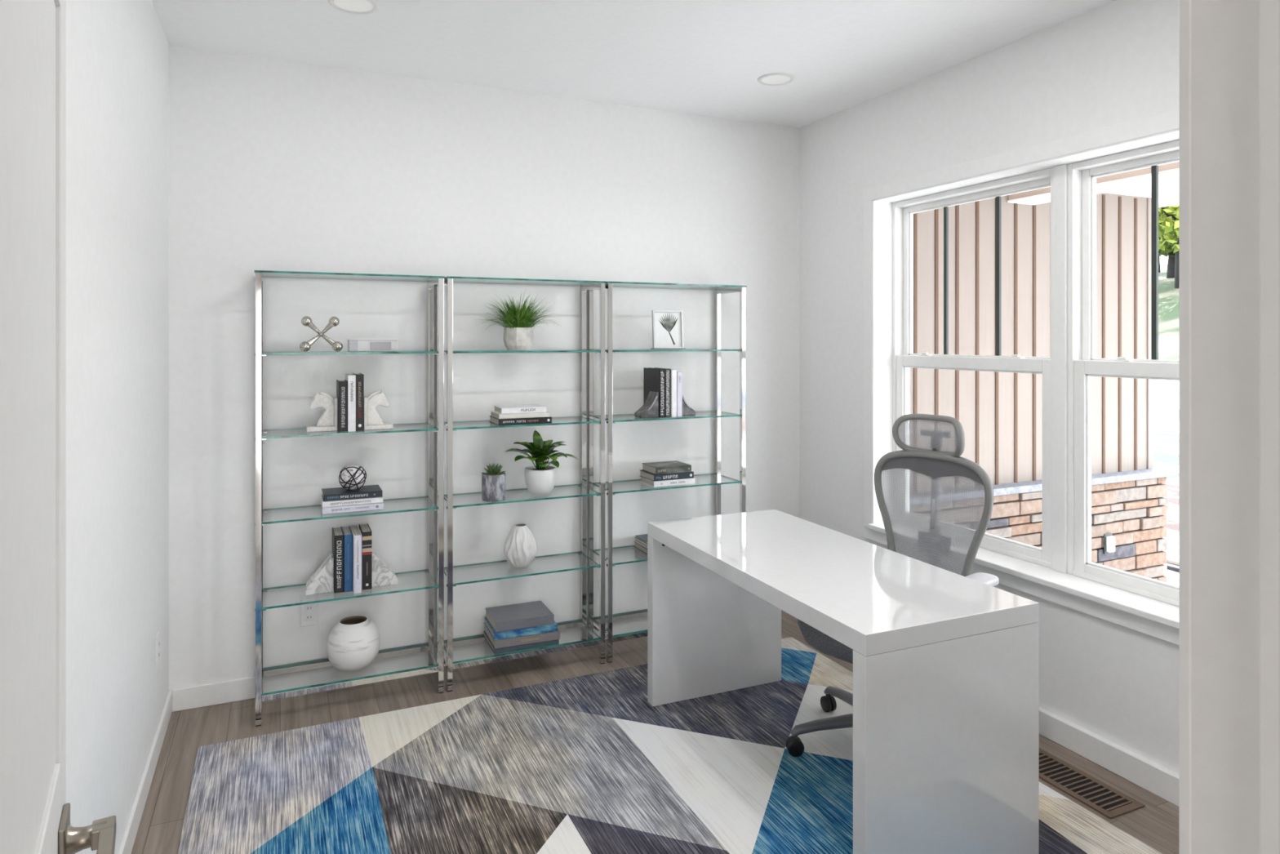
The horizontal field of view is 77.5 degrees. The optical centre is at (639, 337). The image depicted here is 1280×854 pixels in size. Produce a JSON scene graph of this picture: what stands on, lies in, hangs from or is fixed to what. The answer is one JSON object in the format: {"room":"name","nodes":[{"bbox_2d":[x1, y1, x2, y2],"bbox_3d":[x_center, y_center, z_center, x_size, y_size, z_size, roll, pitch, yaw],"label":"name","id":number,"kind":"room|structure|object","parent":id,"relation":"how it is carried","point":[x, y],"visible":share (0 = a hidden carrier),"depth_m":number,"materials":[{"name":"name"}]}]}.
{"room":"office","nodes":[
{"label":"office","id":0,"kind":"room"},
{"bbox_2d":[66,0,168,853],"bbox_3d":[-1.293,0.166,1.718,0.120,2.708,3.595,0,0,-24],"label":"wall","id":1,"kind":"structure","parent":0,"point":[117,51],"depth_m":2.19,"materials":[{"name":"paint"}]},
{"bbox_2d":[117,688,172,853],"bbox_3d":[-1.227,1.475,1.731,0.012,0.090,3.325,0,0,-24],"label":"baseboard","id":2,"kind":"structure","parent":1,"relation":"attached to","point":[126,844],"depth_m":2.62,"materials":[{"name":"paint"}]},
{"bbox_2d":[155,631,159,668],"bbox_3d":[-1.764,1.140,2.917,0.008,0.114,0.070,0,0,-24],"label":"wall outlet","id":3,"kind":"object","parent":1,"relation":"attached to","point":[157,636],"visible":1,"depth_m":2.90,"materials":[{"name":"white plastic"}]},
{"bbox_2d":[157,649,159,660],"bbox_3d":[-1.762,1.160,2.918,0.004,0.028,0.034,0,0,-24],"label":"socket","id":4,"kind":"object","parent":3,"relation":"attached to","point":[158,651],"depth_m":2.91,"materials":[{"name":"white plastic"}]},
{"bbox_2d":[168,45,799,689],"bbox_3d":[-0.460,0.166,3.984,3.264,2.708,0.150,0,0,-24],"label":"wall","id":5,"kind":"structure","parent":0,"point":[275,165],"depth_m":3.65,"materials":[{"name":"paint"}]},
{"bbox_2d":[300,598,317,626],"bbox_3d":[-1.434,1.190,3.457,0.070,0.114,0.008,0,0,-24],"label":"wall outlet","id":6,"kind":"object","parent":5,"relation":"attached to","point":[308,612],"visible":1,"depth_m":3.45,"materials":[{"name":"white plastic"}]},
{"bbox_2d":[305,613,313,620],"bbox_3d":[-1.433,1.210,3.455,0.034,0.028,0.004,0,0,-24],"label":"socket","id":7,"kind":"object","parent":6,"relation":"attached to","point":[308,616],"depth_m":3.45,"materials":[{"name":"white plastic"}]},
{"bbox_2d":[305,604,313,611],"bbox_3d":[-1.433,1.170,3.455,0.034,0.028,0.004,0,0,-24],"label":"socket","id":8,"kind":"object","parent":6,"relation":"attached to","point":[308,607],"depth_m":3.45,"materials":[{"name":"white plastic"}]},
{"bbox_2d":[172,616,647,711],"bbox_3d":[-0.498,1.475,3.877,3.082,0.090,0.012,0,0,-24],"label":"baseboard","id":9,"kind":"structure","parent":5,"relation":"attached to","point":[239,689],"depth_m":3.47,"materials":[{"name":"paint"}]},
{"bbox_2d":[151,0,1115,128],"bbox_3d":[0.194,-1.248,2.389,3.384,0.120,3.595,0,0,-24],"label":"ceiling","id":10,"kind":"structure","parent":0,"point":[698,57],"depth_m":3.18,"materials":[{"name":"paint"}]},
{"bbox_2d":[328,0,378,14],"bbox_3d":[-1.017,-1.185,2.832,0.172,0.007,0.172,0,0,-24],"label":"recessed light","id":11,"kind":"object","parent":10,"relation":"in","point":[355,6],"visible":1,"depth_m":2.85,"materials":[{"name":"white plastic"}]},
{"bbox_2d":[757,72,795,85],"bbox_3d":[0.625,-1.185,3.659,0.172,0.007,0.172,0,0,-24],"label":"recessed light","id":12,"kind":"object","parent":10,"relation":"in","point":[775,78],"visible":1,"depth_m":3.65,"materials":[{"name":"white plastic"}]},
{"bbox_2d":[130,609,1178,853],"bbox_3d":[-0.219,1.580,0.063,6.052,0.120,7.495,0,0,-24],"label":"floor","id":13,"kind":"structure","parent":0,"point":[1156,824],"depth_m":3.19,"materials":[{"name":"brown wood"}]},
{"bbox_2d":[254,270,444,726],"bbox_3d":[-1.228,0.628,3.391,0.735,1.784,0.277,0,0,-24],"label":"bookcase","id":14,"kind":"object","parent":13,"relation":"on","point":[261,434],"visible":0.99,"depth_m":3.40,"materials":[{"name":"silver metal"}]},
{"bbox_2d":[306,552,333,595],"bbox_3d":[-1.343,0.987,3.340,0.108,0.142,0.087,0,0,-24],"label":"bookend","id":15,"kind":"object","parent":14,"relation":"on","point":[322,580],"visible":1,"depth_m":3.31,"materials":[{"name":"grey stone"}]},
{"bbox_2d":[299,315,342,351],"bbox_3d":[-1.323,-0.016,3.308,0.166,0.148,0.085,0,0,-24],"label":"sculpture","id":16,"kind":"object","parent":14,"relation":"on","point":[306,321],"visible":1,"depth_m":3.30,"materials":[{"name":"silver metal"}]},
{"bbox_2d":[306,391,337,431],"bbox_3d":[-1.331,0.305,3.337,0.118,0.164,0.072,0,0,-24],"label":"bookend","id":17,"kind":"object","parent":14,"relation":"on","point":[327,421],"visible":1,"depth_m":3.32,"materials":[{"name":"white stone"}]},
{"bbox_2d":[332,526,343,592],"bbox_3d":[-1.284,0.939,3.387,0.037,0.238,0.166,0,0,-24],"label":"book","id":18,"kind":"object","parent":14,"relation":"on","point":[337,532],"visible":0.98,"depth_m":3.31,"materials":[{"name":"black paper"}]},
{"bbox_2d":[337,540,341,587],"bbox_3d":[-1.250,0.941,3.312,0.018,0.196,0.001,0,0,-24],"label":"print","id":19,"kind":"object","parent":18,"relation":"attached to","point":[339,542],"depth_m":3.31},
{"bbox_2d":[336,379,347,431],"bbox_3d":[-1.259,0.283,3.367,0.034,0.208,0.151,0,0,-24],"label":"book","id":20,"kind":"object","parent":14,"relation":"on","point":[341,385],"visible":0.98,"depth_m":3.30,"materials":[{"name":"black paper"}]},
{"bbox_2d":[342,386,344,426],"bbox_3d":[-1.228,0.286,3.299,0.012,0.166,0.001,0,0,-24],"label":"print","id":21,"kind":"object","parent":20,"relation":"attached to","point":[343,388],"depth_m":3.30},
{"bbox_2d":[341,525,352,591],"bbox_3d":[-1.250,0.939,3.399,0.033,0.238,0.166,0,0,-24],"label":"book","id":22,"kind":"object","parent":14,"relation":"on","point":[348,535],"visible":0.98,"depth_m":3.33,"materials":[{"name":"blue paper"}]},
{"bbox_2d":[347,544,349,577],"bbox_3d":[-1.216,0.935,3.324,0.006,0.147,0.001,0,0,-24],"label":"print","id":23,"kind":"object","parent":22,"relation":"attached to","point":[348,544],"depth_m":3.32},
{"bbox_2d":[345,373,355,431],"bbox_3d":[-1.225,0.271,3.372,0.030,0.232,0.166,0,0,-24],"label":"book","id":24,"kind":"object","parent":14,"relation":"on","point":[350,378],"visible":0.93,"depth_m":3.30,"materials":[{"name":"white paper"}]},
{"bbox_2d":[351,381,353,401],"bbox_3d":[-1.191,0.222,3.296,0.009,0.081,0.001,0,0,-24],"label":"print","id":25,"kind":"object","parent":24,"relation":"attached to","point":[352,382],"depth_m":3.30},
{"bbox_2d":[320,500,383,514],"bbox_3d":[-1.224,0.709,3.386,0.240,0.028,0.156,0,0,-25],"label":"book","id":26,"kind":"object","parent":14,"relation":"on","point":[335,509],"visible":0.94,"depth_m":3.32,"materials":[{"name":"white paper"}]},
{"bbox_2d":[320,494,382,507],"bbox_3d":[-1.224,0.683,3.385,0.238,0.024,0.156,0,0,-24],"label":"book","id":27,"kind":"object","parent":26,"relation":"on","point":[375,500],"visible":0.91,"depth_m":3.31,"materials":[{"name":"white paper"}]},
{"bbox_2d":[330,499,370,505],"bbox_3d":[-1.201,0.683,3.311,0.159,0.008,0.001,0,0,-24],"label":"print","id":28,"kind":"object","parent":27,"relation":"attached to","point":[344,502],"depth_m":3.31},
{"bbox_2d":[321,484,382,501],"bbox_3d":[-1.225,0.658,3.389,0.232,0.026,0.156,0,0,-24],"label":"book","id":29,"kind":"object","parent":27,"relation":"on","point":[369,491],"visible":1,"depth_m":3.34,"materials":[{"name":"black paper"}]},
{"bbox_2d":[327,493,375,498],"bbox_3d":[-1.198,0.658,3.316,0.188,0.009,0.001,0,0,-24],"label":"print","id":30,"kind":"object","parent":29,"relation":"attached to","point":[329,495],"depth_m":3.31},
{"bbox_2d":[338,464,366,491],"bbox_3d":[-1.219,0.593,3.383,0.112,0.110,0.113,0,0,-24],"label":"decorative ball","id":31,"kind":"object","parent":29,"relation":"on","point":[352,477],"visible":1,"depth_m":3.35,"materials":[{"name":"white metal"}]},
{"bbox_2d":[331,505,378,511],"bbox_3d":[-1.185,0.709,3.319,0.186,0.012,0.002,0,0,-25],"label":"print","id":32,"kind":"object","parent":26,"relation":"on","point":[376,506],"depth_m":3.31},
{"bbox_2d":[326,615,380,671],"bbox_3d":[-1.216,1.296,3.384,0.216,0.198,0.216,0,0,-24],"label":"round vase","id":33,"kind":"object","parent":14,"relation":"on","point":[353,642],"visible":1,"depth_m":3.31,"materials":[{"name":"white ceramic"}]},
{"bbox_2d":[349,524,361,593],"bbox_3d":[-1.210,0.938,3.394,0.033,0.240,0.201,0,0,-24],"label":"book","id":34,"kind":"object","parent":14,"relation":"on","point":[357,535],"visible":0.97,"depth_m":3.31,"materials":[{"name":"white paper"}]},
{"bbox_2d":[356,540,358,577],"bbox_3d":[-1.169,0.919,3.303,0.007,0.160,0.001,0,0,-24],"label":"print","id":35,"kind":"object","parent":34,"relation":"attached to","point":[357,540],"depth_m":3.30},
{"bbox_2d":[352,373,364,431],"bbox_3d":[-1.200,0.270,3.392,0.032,0.235,0.166,0,0,-24],"label":"book","id":36,"kind":"object","parent":14,"relation":"on","point":[359,377],"visible":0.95,"depth_m":3.32,"materials":[{"name":"black paper"}]},
{"bbox_2d":[358,382,361,426],"bbox_3d":[-1.166,0.278,3.317,0.014,0.189,0.001,0,0,-24],"label":"print","id":37,"kind":"object","parent":36,"relation":"attached to","point":[359,383],"depth_m":3.32},
{"bbox_2d":[359,523,372,590],"bbox_3d":[-1.182,0.937,3.429,0.039,0.242,0.166,0,0,-24],"label":"book","id":38,"kind":"object","parent":14,"relation":"on","point":[366,537],"visible":0.95,"depth_m":3.36,"materials":[{"name":"black paper"}]},
{"bbox_2d":[346,338,398,351],"bbox_3d":[-1.141,0.031,3.402,0.200,0.053,0.104,0,0,-24],"label":"decorative box","id":39,"kind":"object","parent":14,"relation":"on","point":[353,344],"visible":1,"depth_m":3.35,"materials":[{"name":"plastic"}]},
{"bbox_2d":[364,390,393,430],"bbox_3d":[-1.119,0.305,3.405,0.118,0.164,0.072,0,0,-24],"label":"bookend","id":40,"kind":"object","parent":14,"relation":"on","point":[372,420],"visible":0.88,"depth_m":3.38,"materials":[{"name":"white stone"}]},
{"bbox_2d":[371,550,397,586],"bbox_3d":[-1.108,0.987,3.446,0.108,0.142,0.087,0,0,-24],"label":"bookend","id":41,"kind":"object","parent":14,"relation":"on","point":[382,574],"visible":0.9,"depth_m":3.40,"materials":[{"name":"grey stone"}]},
{"bbox_2d":[435,275,605,691],"bbox_3d":[-0.550,0.628,3.697,0.735,1.784,0.277,0,0,-24],"label":"bookcase","id":42,"kind":"object","parent":13,"relation":"on","point":[599,637],"visible":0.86,"depth_m":3.71,"materials":[{"name":"silver metal"}]},
{"bbox_2d":[481,462,505,501],"bbox_3d":[-0.655,0.642,3.573,0.108,0.162,0.112,0,0,-24],"label":"potted succulent","id":43,"kind":"object","parent":42,"relation":"on","point":[493,481],"visible":1,"depth_m":3.53,"materials":[{"name":"grey concrete"}]},
{"bbox_2d":[502,327,533,350],"bbox_3d":[-0.559,0.005,3.670,0.129,0.104,0.129,0,0,-24],"label":"pot","id":44,"kind":"object","parent":42,"relation":"on","point":[514,338],"depth_m":3.62,"materials":[{"name":"ceramic"}]},
{"bbox_2d":[475,289,563,350],"bbox_3d":[-0.566,-0.086,3.675,0.395,0.286,0.429,0,0,19],"label":"potted grass","id":45,"kind":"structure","parent":42,"relation":"on","point":[517,334],"depth_m":3.62,"materials":[{"name":"plant"}]},
{"bbox_2d":[503,524,537,568],"bbox_3d":[-0.554,0.963,3.700,0.158,0.190,0.158,0,0,-24],"label":"ribbed vase","id":46,"kind":"object","parent":42,"relation":"on","point":[520,548],"visible":1,"depth_m":3.65,"materials":[{"name":"white ceramic"}]},
{"bbox_2d":[489,415,551,425],"bbox_3d":[-0.547,0.373,3.651,0.246,0.028,0.171,0,0,-24],"label":"book","id":47,"kind":"object","parent":42,"relation":"on","point":[497,421],"visible":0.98,"depth_m":3.58,"materials":[{"name":"black paper"}]},
{"bbox_2d":[490,410,550,418],"bbox_3d":[-0.551,0.349,3.656,0.234,0.021,0.170,0,0,-24],"label":"book","id":48,"kind":"object","parent":47,"relation":"on","point":[495,414],"visible":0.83,"depth_m":3.58,"materials":[{"name":"white paper"}]},
{"bbox_2d":[493,404,546,413],"bbox_3d":[-0.551,0.325,3.658,0.208,0.026,0.151,0,0,-24],"label":"book","id":49,"kind":"object","parent":48,"relation":"on","point":[522,408],"visible":1,"depth_m":3.60,"materials":[{"name":"white paper"}]},
{"bbox_2d":[502,418,550,422],"bbox_3d":[-0.508,0.373,3.575,0.216,0.012,0.001,0,0,-24],"label":"print","id":50,"kind":"object","parent":47,"relation":"attached to","point":[504,420],"depth_m":3.58},
{"bbox_2d":[483,631,559,653],"bbox_3d":[-0.551,1.384,3.683,0.296,0.022,0.235,0,0,-23],"label":"book","id":51,"kind":"object","parent":42,"relation":"on","point":[513,648],"visible":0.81,"depth_m":3.58,"materials":[{"name":"paper"}]},
{"bbox_2d":[484,625,559,648],"bbox_3d":[-0.547,1.355,3.687,0.300,0.036,0.236,0,0,-22],"label":"book","id":52,"kind":"object","parent":51,"relation":"on","point":[522,640],"visible":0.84,"depth_m":3.58,"materials":[{"name":"grey paper"}]},
{"bbox_2d":[484,616,557,639],"bbox_3d":[-0.553,1.322,3.688,0.292,0.030,0.230,0,0,-22],"label":"book","id":53,"kind":"object","parent":52,"relation":"on","point":[553,627],"visible":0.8,"depth_m":3.59,"materials":[{"name":"blue paper"}]},
{"bbox_2d":[484,600,554,631],"bbox_3d":[-0.559,1.286,3.692,0.270,0.042,0.215,0,0,-23],"label":"book","id":54,"kind":"object","parent":53,"relation":"on","point":[535,613],"visible":1,"depth_m":3.64,"materials":[{"name":"grey paper"}]},
{"bbox_2d":[504,430,577,495],"bbox_3d":[-0.456,0.578,3.692,0.329,0.291,0.226,0,0,-24],"label":"leaf plant","id":55,"kind":"object","parent":42,"relation":"on","point":[540,478],"visible":1,"depth_m":3.65,"materials":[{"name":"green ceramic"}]},
{"bbox_2d":[587,281,746,662],"bbox_3d":[0.137,0.628,4.008,0.758,1.784,0.277,0,0,-24],"label":"bookcase","id":56,"kind":"object","parent":13,"relation":"on","point":[611,419],"visible":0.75,"depth_m":3.96,"materials":[{"name":"silver metal"}]},
{"bbox_2d":[634,541,647,554],"bbox_3d":[0.114,1.045,4.015,0.240,0.026,0.170,0,0,-23],"label":"book","id":57,"kind":"object","parent":56,"relation":"on","point":[644,549],"visible":0.13,"depth_m":3.97,"materials":[{"name":"paper"}]},
{"bbox_2d":[634,537,647,548],"bbox_3d":[0.114,1.023,4.019,0.235,0.018,0.170,0,0,-25],"label":"book","id":58,"kind":"object","parent":57,"relation":"on","point":[637,540],"visible":0.19,"depth_m":3.98,"materials":[{"name":"white paper"}]},
{"bbox_2d":[635,533,647,543],"bbox_3d":[0.117,1.008,4.022,0.236,0.012,0.170,0,0,-26],"label":"book","id":59,"kind":"object","parent":58,"relation":"on","point":[643,538],"visible":0.16,"depth_m":4.00,"materials":[{"name":"paper"}]},
{"bbox_2d":[634,391,658,417],"bbox_3d":[0.033,0.324,3.893,0.096,0.126,0.091,0,0,-24],"label":"bookend","id":60,"kind":"object","parent":56,"relation":"on","point":[650,409],"visible":1,"depth_m":3.87,"materials":[{"name":"stone"}]},
{"bbox_2d":[643,367,665,417],"bbox_3d":[0.070,0.269,3.965,0.028,0.236,0.191,0,0,-24],"label":"book","id":61,"kind":"object","parent":56,"relation":"on","point":[654,379],"visible":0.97,"depth_m":3.90,"materials":[{"name":"black paper"}]},
{"bbox_2d":[661,371,663,414],"bbox_3d":[0.109,0.269,3.878,0.016,0.212,0.001,0,0,-24],"label":"print","id":62,"kind":"object","parent":61,"relation":"attached to","point":[662,372],"depth_m":3.88},
{"bbox_2d":[650,367,671,417],"bbox_3d":[0.099,0.269,3.973,0.030,0.236,0.186,0,0,-24],"label":"book","id":63,"kind":"object","parent":56,"relation":"on","point":[668,371],"visible":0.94,"depth_m":3.89,"materials":[{"name":"black paper"}]},
{"bbox_2d":[666,370,669,414],"bbox_3d":[0.135,0.268,3.888,0.014,0.215,0.001,0,0,-24],"label":"print","id":64,"kind":"object","parent":63,"relation":"attached to","point":[667,371],"depth_m":3.89},
{"bbox_2d":[640,476,694,487],"bbox_3d":[0.137,0.709,3.976,0.226,0.029,0.161,0,0,-25],"label":"book","id":65,"kind":"object","parent":56,"relation":"on","point":[686,481],"visible":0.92,"depth_m":3.91,"materials":[{"name":"white paper"}]},
{"bbox_2d":[640,469,693,481],"bbox_3d":[0.132,0.679,3.977,0.220,0.031,0.166,0,0,-25],"label":"book","id":66,"kind":"object","parent":65,"relation":"on","point":[643,473],"visible":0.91,"depth_m":3.91,"materials":[{"name":"black paper"}]},
{"bbox_2d":[641,460,691,474],"bbox_3d":[0.132,0.646,3.979,0.196,0.034,0.161,0,0,-25],"label":"book","id":67,"kind":"object","parent":66,"relation":"on","point":[673,466],"visible":1,"depth_m":3.93,"materials":[{"name":"grey paper"}]},
{"bbox_2d":[656,473,692,479],"bbox_3d":[0.169,0.679,3.903,0.199,0.014,0.001,0,0,-25],"label":"print","id":68,"kind":"object","parent":66,"relation":"on","point":[667,476],"depth_m":3.90},
{"bbox_2d":[650,310,685,349],"bbox_3d":[0.141,-0.040,3.963,0.174,0.194,0.042,0,0,-24],"label":"picture frame","id":69,"kind":"object","parent":56,"relation":"on","point":[667,325],"visible":1,"depth_m":3.97,"materials":[{"name":"grey metal"}]},
{"bbox_2d":[671,368,676,417],"bbox_3d":[0.130,0.272,3.982,0.031,0.231,0.185,0,0,-24],"label":"book","id":70,"kind":"object","parent":56,"relation":"on","point":[673,372],"visible":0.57,"depth_m":3.90,"materials":[{"name":"white paper"}]},
{"bbox_2d":[676,372,682,417],"bbox_3d":[0.160,0.278,3.990,0.028,0.218,0.176,0,0,-24],"label":"book","id":71,"kind":"object","parent":56,"relation":"on","point":[679,375],"visible":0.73,"depth_m":3.91,"materials":[{"name":"white paper"}]},
{"bbox_2d":[682,395,695,415],"bbox_3d":[0.222,0.324,4.005,0.096,0.126,0.091,0,0,-24],"label":"bookend","id":72,"kind":"object","parent":56,"relation":"on","point":[687,410],"visible":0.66,"depth_m":3.97,"materials":[{"name":"stone"}]},
{"bbox_2d":[177,636,1162,853],"bbox_3d":[0.105,1.515,2.299,2.635,0.010,2.613,0,0,-24],"label":"area rug","id":73,"kind":"object","parent":13,"relation":"on","point":[584,764],"visible":0.8,"depth_m":2.72,"materials":[{"name":"multicoloured fabric"}]},
{"bbox_2d":[647,509,1039,853],"bbox_3d":[0.592,1.137,2.808,0.624,0.745,1.374,0,0,-24],"label":"desk","id":74,"kind":"object","parent":73,"relation":"on","point":[946,663],"visible":1,"depth_m":2.27,"materials":[{"name":"white laminate"}]},
{"bbox_2d":[785,413,999,756],"bbox_3d":[0.926,0.906,2.949,0.706,1.207,0.716,0,0,-40],"label":"office chair","id":75,"kind":"object","parent":73,"relation":"on","point":[935,504],"visible":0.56,"depth_m":3.11,"materials":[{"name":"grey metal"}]},
{"bbox_2d":[1039,747,1145,818],"bbox_3d":[1.458,1.517,2.786,0.168,0.006,0.514,0,0,-24],"label":"floor vent","id":76,"kind":"object","parent":13,"relation":"in","point":[1101,797],"visible":0.59,"depth_m":2.69,"materials":[{"name":"brown metal"}]},
{"bbox_2d":[799,0,1178,773],"bbox_3d":[1.690,0.166,2.982,0.170,2.708,3.445,0,0,-24],"label":"wall","id":77,"kind":"structure","parent":0,"point":[1116,62],"depth_m":3.33,"materials":[{"name":"paint"}]},
{"bbox_2d":[892,164,1067,573],"bbox_3d":[1.499,0.120,3.560,0.109,1.589,0.976,0,0,-24],"label":"window","id":78,"kind":"structure","parent":77,"relation":"in","point":[904,357],"depth_m":3.33,"materials":[{"name":"white plastic"}]},
{"bbox_2d":[863,108,1178,644],"bbox_3d":[1.636,0.127,3.086,0.248,1.746,2.080,0,0,-24],"label":"window","id":79,"kind":"structure","parent":77,"relation":"in","point":[1083,364],"depth_m":3.07,"materials":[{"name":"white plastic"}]},
{"bbox_2d":[1039,706,1178,806],"bbox_3d":[1.577,1.474,2.990,0.028,0.093,3.313,0,0,-24],"label":"baseboard","id":80,"kind":"structure","parent":77,"relation":"attached to","point":[1145,773],"depth_m":2.79,"materials":[{"name":"paint"}]},
{"bbox_3d":[0.886,0.166,0.795,3.094,2.708,0.120,0,0,-24],"label":"wall","id":81,"kind":"structure","parent":0,"visible":0},
{"bbox_2d":[0,0,115,853],"bbox_3d":[-0.499,0.499,0.657,0.089,2.018,0.800,0,0,-31],"label":"door","id":82,"kind":"structure","parent":81,"relation":"in","point":[35,812],"depth_m":0.76,"materials":[{"name":"paint"}]},
{"bbox_2d":[1178,0,1279,853],"bbox_3d":[0.117,0.455,0.452,0.965,2.130,0.138,0,0,-24],"label":"door frame","id":83,"kind":"structure","parent":81,"relation":"attached to","point":[1229,50],"depth_m":0.65,"materials":[{"name":"paint"}]},
{"label":"outside","id":84,"kind":"structure","parent":0,"visible":0},
{"bbox_2d":[1164,568,1178,586],"bbox_3d":[-1.727,1.920,15.678,4.048,0.200,90.000,0,0,-24],"label":"ground","id":85,"kind":"structure","parent":84,"point":[1172,576],"depth_m":6.05,"materials":[{"name":"white"}]},
{"bbox_2d":[1164,562,1178,572],"bbox_3d":[-0.333,1.855,16.307,0.090,0.130,90.000,0,0,-24],"label":"curb","id":86,"kind":"object","parent":85,"relation":"on","point":[1175,567],"depth_m":6.25,"materials":[{"name":"concrete"}]},
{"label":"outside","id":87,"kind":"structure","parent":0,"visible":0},
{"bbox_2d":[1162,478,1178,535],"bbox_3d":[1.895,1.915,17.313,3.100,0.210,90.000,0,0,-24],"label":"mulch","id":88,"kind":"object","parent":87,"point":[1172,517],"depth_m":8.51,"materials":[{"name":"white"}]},
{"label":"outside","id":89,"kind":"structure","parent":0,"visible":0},
{"bbox_2d":[1105,179,1178,207],"bbox_3d":[3.209,-1.160,4.136,3.547,0.240,7.900,0,0,-24],"label":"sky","id":90,"kind":"structure","parent":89,"point":[1168,192],"depth_m":5.81,"materials":[{"name":"beige"}]},
{"bbox_2d":[1007,161,1178,204],"bbox_3d":[3.713,-1.067,2.991,0.250,0.305,5.398,0,0,-24],"label":"beam","id":91,"kind":"structure","parent":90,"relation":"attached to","point":[1166,172],"depth_m":4.75,"materials":[{"name":"beige paint"}]},
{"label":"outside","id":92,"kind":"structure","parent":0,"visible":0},
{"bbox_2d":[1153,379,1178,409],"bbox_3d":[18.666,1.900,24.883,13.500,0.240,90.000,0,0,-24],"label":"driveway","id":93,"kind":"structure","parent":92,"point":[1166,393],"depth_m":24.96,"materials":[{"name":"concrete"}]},
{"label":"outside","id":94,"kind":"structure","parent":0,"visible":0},
{"bbox_2d":[1158,264,1178,359],"bbox_3d":[48.668,-3.613,64.756,56.000,10.906,138.000,0,0,-24],"label":"lawn","id":95,"kind":"structure","parent":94,"point":[1168,295],"depth_m":55.43,"materials":[{"name":"green plant"}]},
{"bbox_2d":[1158,253,1168,272],"bbox_3d":[56.247,-11.750,86.826,9.423,11.545,9.366,0,0,-24],"label":"tree","id":96,"kind":"object","parent":95,"relation":"on","point":[1165,254],"visible":0.02,"depth_m":86.50,"materials":[{"name":"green plant"}]},
{"bbox_2d":[1158,213,1177,278],"bbox_3d":[48.192,-9.502,72.220,7.501,9.897,7.650,0,0,-24],"label":"shade tree","id":97,"kind":"object","parent":95,"relation":"on","point":[1171,263],"visible":0.02,"depth_m":71.96,"materials":[{"name":"green plant"}]},
{"bbox_2d":[1158,204,1178,288],"bbox_3d":[43.531,-8.903,63.914,8.563,9.896,8.781,0,0,-24],"label":"shade tree","id":98,"kind":"object","parent":95,"relation":"on","point":[1171,212],"visible":0.16,"depth_m":63.50,"materials":[{"name":"green plant"}]},
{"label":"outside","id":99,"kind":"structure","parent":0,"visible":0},
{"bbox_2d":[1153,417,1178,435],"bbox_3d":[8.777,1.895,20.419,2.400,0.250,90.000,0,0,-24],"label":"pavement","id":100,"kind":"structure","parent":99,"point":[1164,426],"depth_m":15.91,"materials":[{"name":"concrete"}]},
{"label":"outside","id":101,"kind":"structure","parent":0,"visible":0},
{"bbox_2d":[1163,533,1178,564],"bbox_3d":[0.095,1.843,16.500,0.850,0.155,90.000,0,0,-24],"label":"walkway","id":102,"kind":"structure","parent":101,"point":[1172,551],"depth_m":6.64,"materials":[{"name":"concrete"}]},
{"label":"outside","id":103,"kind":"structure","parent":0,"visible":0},
{"bbox_2d":[909,192,1153,484],"bbox_3d":[1.919,-0.100,6.510,3.149,2.240,2.512,0,0,-24],"label":"wall","id":104,"kind":"structure","parent":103,"point":[1000,414],"depth_m":5.42,"materials":[{"name":"beige wood"}]},
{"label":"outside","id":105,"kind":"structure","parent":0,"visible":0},
{"bbox_2d":[985,476,1168,582],"bbox_3d":[1.966,1.451,6.482,3.212,0.838,2.602,0,0,-24],"label":"brick wall","id":106,"kind":"structure","parent":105,"point":[1134,511],"depth_m":5.75,"materials":[{"name":"beige brick"}]},
{"bbox_2d":[992,466,1176,496],"bbox_3d":[2.500,1.008,5.355,3.257,0.047,0.135,0,0,-24],"label":"cap","id":107,"kind":"object","parent":106,"relation":"on","point":[1157,472],"visible":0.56,"depth_m":5.67,"materials":[{"name":"grey stone"}]},
{"bbox_2d":[1103,533,1115,553],"bbox_3d":[3.330,1.460,5.650,0.080,0.140,0.040,0,0,-24],"label":"outlet","id":108,"kind":"object","parent":106,"relation":"attached to","point":[1108,540],"visible":1,"depth_m":5.64,"materials":[{"name":"white plastic"}]},
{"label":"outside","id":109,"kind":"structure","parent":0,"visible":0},
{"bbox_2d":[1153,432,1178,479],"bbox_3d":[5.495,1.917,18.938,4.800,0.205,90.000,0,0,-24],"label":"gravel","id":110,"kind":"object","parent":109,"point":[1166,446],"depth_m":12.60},
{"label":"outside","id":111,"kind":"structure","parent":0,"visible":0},
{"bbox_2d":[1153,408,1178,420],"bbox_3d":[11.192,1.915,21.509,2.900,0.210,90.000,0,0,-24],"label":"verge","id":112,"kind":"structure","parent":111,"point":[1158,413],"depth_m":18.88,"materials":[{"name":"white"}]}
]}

